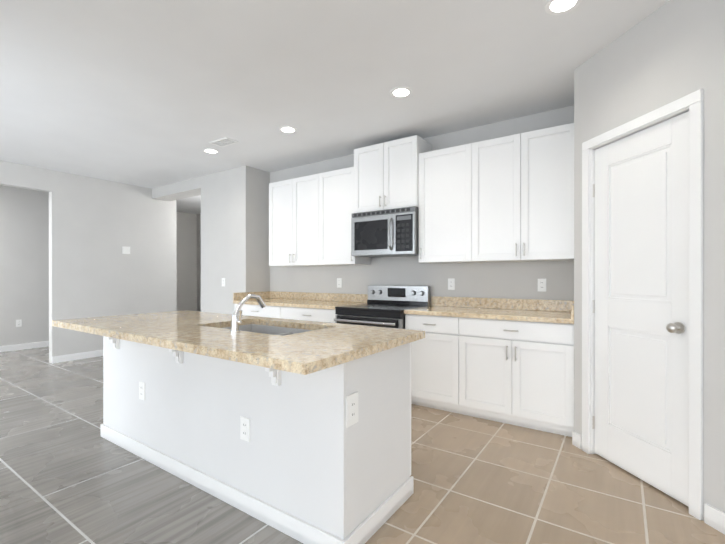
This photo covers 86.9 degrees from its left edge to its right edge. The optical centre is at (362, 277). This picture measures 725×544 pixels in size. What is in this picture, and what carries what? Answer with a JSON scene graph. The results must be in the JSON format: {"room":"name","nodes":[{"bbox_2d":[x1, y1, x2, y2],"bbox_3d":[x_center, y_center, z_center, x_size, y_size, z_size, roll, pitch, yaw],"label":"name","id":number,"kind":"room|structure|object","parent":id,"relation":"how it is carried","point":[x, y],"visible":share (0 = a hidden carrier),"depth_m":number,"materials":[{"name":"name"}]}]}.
{"room":"kitchen","nodes":[
{"label":"kitchen","id":0,"kind":"room"},
{"bbox_2d":[0,185,48,345],"bbox_3d":[-7.864,-0.149,3.440,0.120,2.740,10.820,0,0,34],"label":"wall","id":1,"kind":"structure","parent":0,"point":[24,255],"depth_m":6.48,"materials":[{"name":"paint"}]},
{"bbox_2d":[16,319,21,326],"bbox_3d":[-5.767,0.767,6.418,0.008,0.118,0.072,0,0,34],"label":"outlet","id":2,"kind":"object","parent":1,"relation":"attached to","point":[18,323],"visible":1,"depth_m":6.42,"materials":[{"name":"white plastic"}]},
{"bbox_2d":[0,341,48,351],"bbox_3d":[-7.842,1.173,3.355,0.014,0.095,10.700,0,0,34],"label":"baseboard","id":3,"kind":"structure","parent":1,"relation":"attached to","point":[46,343],"depth_m":6.47,"materials":[{"name":"white wood"}]},
{"bbox_2d":[0,160,176,362],"bbox_3d":[-4.422,-0.152,5.486,0.120,2.740,3.570,0,0,34],"label":"wall","id":4,"kind":"structure","parent":0,"point":[95,225],"depth_m":5.91,"materials":[{"name":"paint"}]},
{"bbox_2d":[52,350,102,363],"bbox_3d":[-3.878,1.170,6.170,0.014,0.095,1.830,0,0,34],"label":"baseboard","id":5,"kind":"structure","parent":4,"relation":"attached to","point":[75,356],"depth_m":5.65,"materials":[{"name":"white wood"}]},
{"bbox_2d":[122,246,129,253],"bbox_3d":[-3.842,-0.443,6.222,0.012,0.118,0.118,0,0,34],"label":"light switch","id":6,"kind":"object","parent":4,"relation":"attached to","point":[125,250],"visible":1,"depth_m":6.21,"materials":[{"name":"white plastic"}]},
{"bbox_2d":[152,177,200,200],"bbox_3d":[-2.945,-1.438,6.295,1.415,0.170,0.300,0,0,34],"label":"wall","id":7,"kind":"structure","parent":0,"point":[182,189],"depth_m":6.21,"materials":[{"name":"paint"}]},
{"bbox_2d":[176,211,196,310],"bbox_3d":[-4.457,-0.156,8.676,0.120,2.740,1.670,0,0,34],"label":"wall","id":8,"kind":"structure","parent":0,"point":[186,240],"depth_m":9.02,"materials":[{"name":"paint"}]},
{"bbox_2d":[197,214,200,311],"bbox_3d":[-2.584,-0.155,8.342,3.355,2.740,0.120,0,0,34],"label":"wall","id":9,"kind":"structure","parent":0,"point":[198,262],"depth_m":9.17,"materials":[{"name":"paint"}]},
{"bbox_2d":[201,165,269,313],"bbox_3d":[-1.893,-0.152,5.665,1.035,2.740,0.435,0,0,34],"label":"wall","id":10,"kind":"structure","parent":0,"point":[235,228],"depth_m":5.42,"materials":[{"name":"paint"}]},
{"bbox_2d":[0,0,668,213],"bbox_3d":[-3.452,-1.567,1.534,10.820,0.100,12.620,0,0,34],"label":"ceiling","id":11,"kind":"structure","parent":0,"point":[151,94],"depth_m":2.86,"materials":[{"name":"paint"}]},
{"bbox_2d":[203,148,218,153],"bbox_3d":[-1.822,-1.518,4.597,0.184,0.006,0.184,0,0,34],"label":"recessed light","id":12,"kind":"object","parent":11,"relation":"in","point":[210,151],"visible":0.96,"depth_m":4.60,"materials":[{"name":"white plastic"}]},
{"bbox_2d":[209,137,237,146],"bbox_3d":[-1.555,-1.514,4.295,0.300,0.012,0.170,0,0,34],"label":"ceiling vent","id":13,"kind":"object","parent":11,"relation":"in","point":[224,142],"visible":0.96,"depth_m":4.28,"materials":[{"name":"white plastic"}]},
{"bbox_2d":[279,126,296,132],"bbox_3d":[-0.765,-1.517,3.928,0.184,0.006,0.184,0,0,34],"label":"recessed light","id":14,"kind":"object","parent":11,"relation":"in","point":[286,129],"visible":1,"depth_m":3.92,"materials":[{"name":"white plastic"}]},
{"bbox_2d":[390,87,411,97],"bbox_3d":[0.316,-1.516,3.135,0.184,0.006,0.184,0,0,34],"label":"recessed light","id":15,"kind":"object","parent":11,"relation":"in","point":[403,92],"visible":1,"depth_m":3.13,"materials":[{"name":"white plastic"}]},
{"bbox_2d":[545,0,581,14],"bbox_3d":[1.110,-1.515,2.113,0.184,0.006,0.184,0,0,34],"label":"recessed light","id":16,"kind":"object","parent":11,"relation":"in","point":[557,7],"visible":1,"depth_m":2.13,"materials":[{"name":"white plastic"}]},
{"bbox_2d":[0,346,724,543],"bbox_3d":[-3.452,1.273,1.537,10.820,0.100,12.620,0,0,34],"label":"floor","id":17,"kind":"structure","parent":0,"point":[69,474],"depth_m":2.19,"materials":[{"name":"tile"}]},
{"bbox_2d":[75,330,413,543],"bbox_3d":[-0.908,0.784,2.482,2.338,0.876,0.862,0,0,34],"label":"kitchen island","id":18,"kind":"object","parent":17,"relation":"on","point":[299,430],"depth_m":1.96,"materials":[{"name":"paint"}]},
{"bbox_2d":[139,381,144,400],"bbox_3d":[-1.499,0.771,2.599,0.072,0.118,0.008,0,0,34],"label":"outlet","id":19,"kind":"object","parent":18,"relation":"attached to","point":[141,383],"depth_m":2.59,"materials":[{"name":"white plastic"}]},
{"bbox_2d":[52,310,423,373],"bbox_3d":[-0.924,0.324,2.449,2.420,0.040,1.000,0,0,34],"label":"island countertop","id":20,"kind":"structure","parent":18,"relation":"on","point":[327,346],"depth_m":1.97,"materials":[{"name":"beige stone"}]},
{"bbox_2d":[228,294,265,333],"bbox_3d":[-0.642,0.200,2.203,0.101,0.209,0.247,0,0,34],"label":"faucet","id":21,"kind":"object","parent":20,"relation":"on","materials":[{"name":"silver metal"}]},
{"bbox_2d":[224,322,315,333],"bbox_3d":[-0.619,0.441,2.418,0.824,0.217,0.484,0,0,34],"label":"sink","id":22,"kind":"object","parent":20,"relation":"in","point":[264,327],"depth_m":2.70,"materials":[{"name":"silver metal"}]},
{"bbox_2d":[240,416,249,441],"bbox_3d":[-0.614,0.792,1.998,0.072,0.118,0.008,0,0,34],"label":"outlet","id":23,"kind":"object","parent":18,"relation":"attached to","point":[244,420],"depth_m":2.00,"materials":[{"name":"white plastic"}]},
{"bbox_2d":[346,392,357,427],"bbox_3d":[-0.044,0.583,1.690,0.008,0.135,0.085,0,0,34],"label":"outlet","id":24,"kind":"object","parent":18,"relation":"attached to","point":[351,397],"depth_m":1.68,"materials":[{"name":"white plastic"}]},
{"bbox_2d":[235,304,282,318],"bbox_3d":[-1.137,0.781,5.038,0.917,0.876,0.621,0,0,34],"label":"base cabinet","id":25,"kind":"object","parent":17,"relation":"on","point":[249,310],"depth_m":4.73,"materials":[{"name":"white wood"}]},
{"bbox_2d":[283,307,337,322],"bbox_3d":[-0.463,0.781,4.581,0.947,0.876,0.621,0,0,34],"label":"base cabinet","id":26,"kind":"object","parent":17,"relation":"on","point":[312,314],"depth_m":4.29,"materials":[{"name":"white wood"}]},
{"bbox_2d":[233,291,367,309],"bbox_3d":[-0.800,0.272,4.796,1.746,0.140,0.643,0,0,34],"label":"countertop","id":27,"kind":"structure","parent":26,"relation":"on","point":[332,301],"depth_m":4.84,"materials":[{"name":"stone"}]},
{"bbox_2d":[334,285,430,328],"bbox_3d":[0.206,0.657,4.028,0.774,1.125,0.749,0,0,34],"label":"range","id":28,"kind":"object","parent":17,"relation":"on","point":[385,306],"visible":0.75,"depth_m":4.00,"materials":[{"name":"silver metal"}]},
{"bbox_2d":[405,314,464,414],"bbox_3d":[0.817,0.782,3.713,0.583,0.876,0.621,0,0,34],"label":"base cabinet","id":29,"kind":"object","parent":17,"relation":"on","point":[437,359],"depth_m":3.45,"materials":[{"name":"white wood"}]},
{"bbox_2d":[465,318,573,436],"bbox_3d":[1.351,0.783,3.351,0.943,0.876,0.621,0,0,34],"label":"base cabinet","id":30,"kind":"object","parent":17,"relation":"on","point":[517,373],"depth_m":3.05,"materials":[{"name":"white wood"}]},
{"bbox_2d":[404,296,573,323],"bbox_3d":[1.152,0.274,3.472,1.408,0.140,0.643,0,0,34],"label":"countertop","id":31,"kind":"structure","parent":30,"relation":"on","point":[547,311],"depth_m":3.49,"materials":[{"name":"stone"}]},
{"bbox_2d":[270,105,573,300],"bbox_3d":[0.713,-0.150,4.233,6.955,2.740,0.120,0,0,34],"label":"wall","id":32,"kind":"structure","parent":0,"point":[513,280],"depth_m":4.00,"materials":[{"name":"paint"}]},
{"bbox_2d":[269,173,320,266],"bbox_3d":[-0.767,-0.701,4.960,0.930,1.100,0.333,0,0,34],"label":"upper cabinet","id":33,"kind":"object","parent":32,"relation":"attached to","point":[310,216],"depth_m":4.81,"materials":[{"name":"white wood"}]},
{"bbox_2d":[337,278,341,287],"bbox_3d":[-0.294,0.069,4.838,0.072,0.118,0.008,0,0,34],"label":"outlet","id":34,"kind":"object","parent":32,"relation":"attached to","point":[339,282],"visible":1,"depth_m":4.83,"materials":[{"name":"white plastic"}]},
{"bbox_2d":[321,167,370,265],"bbox_3d":[-0.235,-0.701,4.599,0.590,1.100,0.333,0,0,34],"label":"upper cabinet","id":35,"kind":"object","parent":32,"relation":"attached to","point":[337,186],"depth_m":4.45,"materials":[{"name":"white wood"}]},
{"bbox_2d":[354,135,431,212],"bbox_3d":[0.315,-1.073,4.186,0.778,0.715,0.398,0,0,34],"label":"upper cabinet","id":36,"kind":"object","parent":32,"relation":"attached to","point":[386,175],"visible":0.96,"depth_m":4.02,"materials":[{"name":"white wood"}]},
{"bbox_2d":[351,206,418,257],"bbox_3d":[0.294,-0.473,4.156,0.772,0.475,0.472,0,0,34],"label":"microwave","id":37,"kind":"object","parent":36,"relation":"attached to","point":[387,233],"visible":0.98,"depth_m":3.98,"materials":[{"name":"silver metal"}]},
{"bbox_2d":[419,142,478,262],"bbox_3d":[0.906,-0.700,3.825,0.603,1.100,0.333,0,0,34],"label":"upper cabinet","id":38,"kind":"object","parent":32,"relation":"attached to","point":[448,177],"depth_m":3.69,"materials":[{"name":"white wood"}]},
{"bbox_2d":[448,278,454,289],"bbox_3d":[0.931,0.070,4.007,0.072,0.118,0.008,0,0,34],"label":"outlet","id":39,"kind":"object","parent":32,"relation":"attached to","point":[451,283],"visible":1,"depth_m":4.00,"materials":[{"name":"white plastic"}]},
{"bbox_2d":[479,123,573,262],"bbox_3d":[1.440,-0.699,3.462,0.922,1.100,0.333,0,0,34],"label":"upper cabinet","id":40,"kind":"object","parent":32,"relation":"attached to","point":[510,198],"depth_m":3.28,"materials":[{"name":"white wood"}]},
{"bbox_2d":[538,279,545,291],"bbox_3d":[1.651,0.070,3.519,0.072,0.118,0.008,0,0,34],"label":"outlet","id":41,"kind":"object","parent":32,"relation":"attached to","point":[541,285],"visible":1,"depth_m":3.51,"materials":[{"name":"white plastic"}]},
{"bbox_2d":[574,0,724,519],"bbox_3d":[1.865,-0.147,1.457,0.120,2.740,2.750,0,0,-11],"label":"wall","id":42,"kind":"structure","parent":0,"point":[669,51],"depth_m":2.01,"materials":[{"name":"paint"}]},
{"bbox_2d":[592,111,688,506],"bbox_3d":[1.643,0.166,2.318,0.107,2.088,0.664,0,0,-11],"label":"pantry door","id":43,"kind":"structure","parent":42,"relation":"in","point":[640,427],"depth_m":2.27,"materials":[{"name":"white wood"}]},
{"bbox_2d":[582,89,703,519],"bbox_3d":[1.690,0.137,2.323,0.138,2.170,0.795,0,0,-11],"label":"door frame","id":44,"kind":"structure","parent":42,"relation":"attached to","point":[692,103],"depth_m":1.97,"materials":[{"name":"white wood"}]},
{"bbox_2d":[572,431,724,534],"bbox_3d":[1.800,1.175,1.446,0.014,0.095,2.750,0,0,-11],"label":"baseboard","id":45,"kind":"structure","parent":42,"relation":"attached to","point":[714,518],"depth_m":1.87,"materials":[{"name":"white wood"}]}
]}

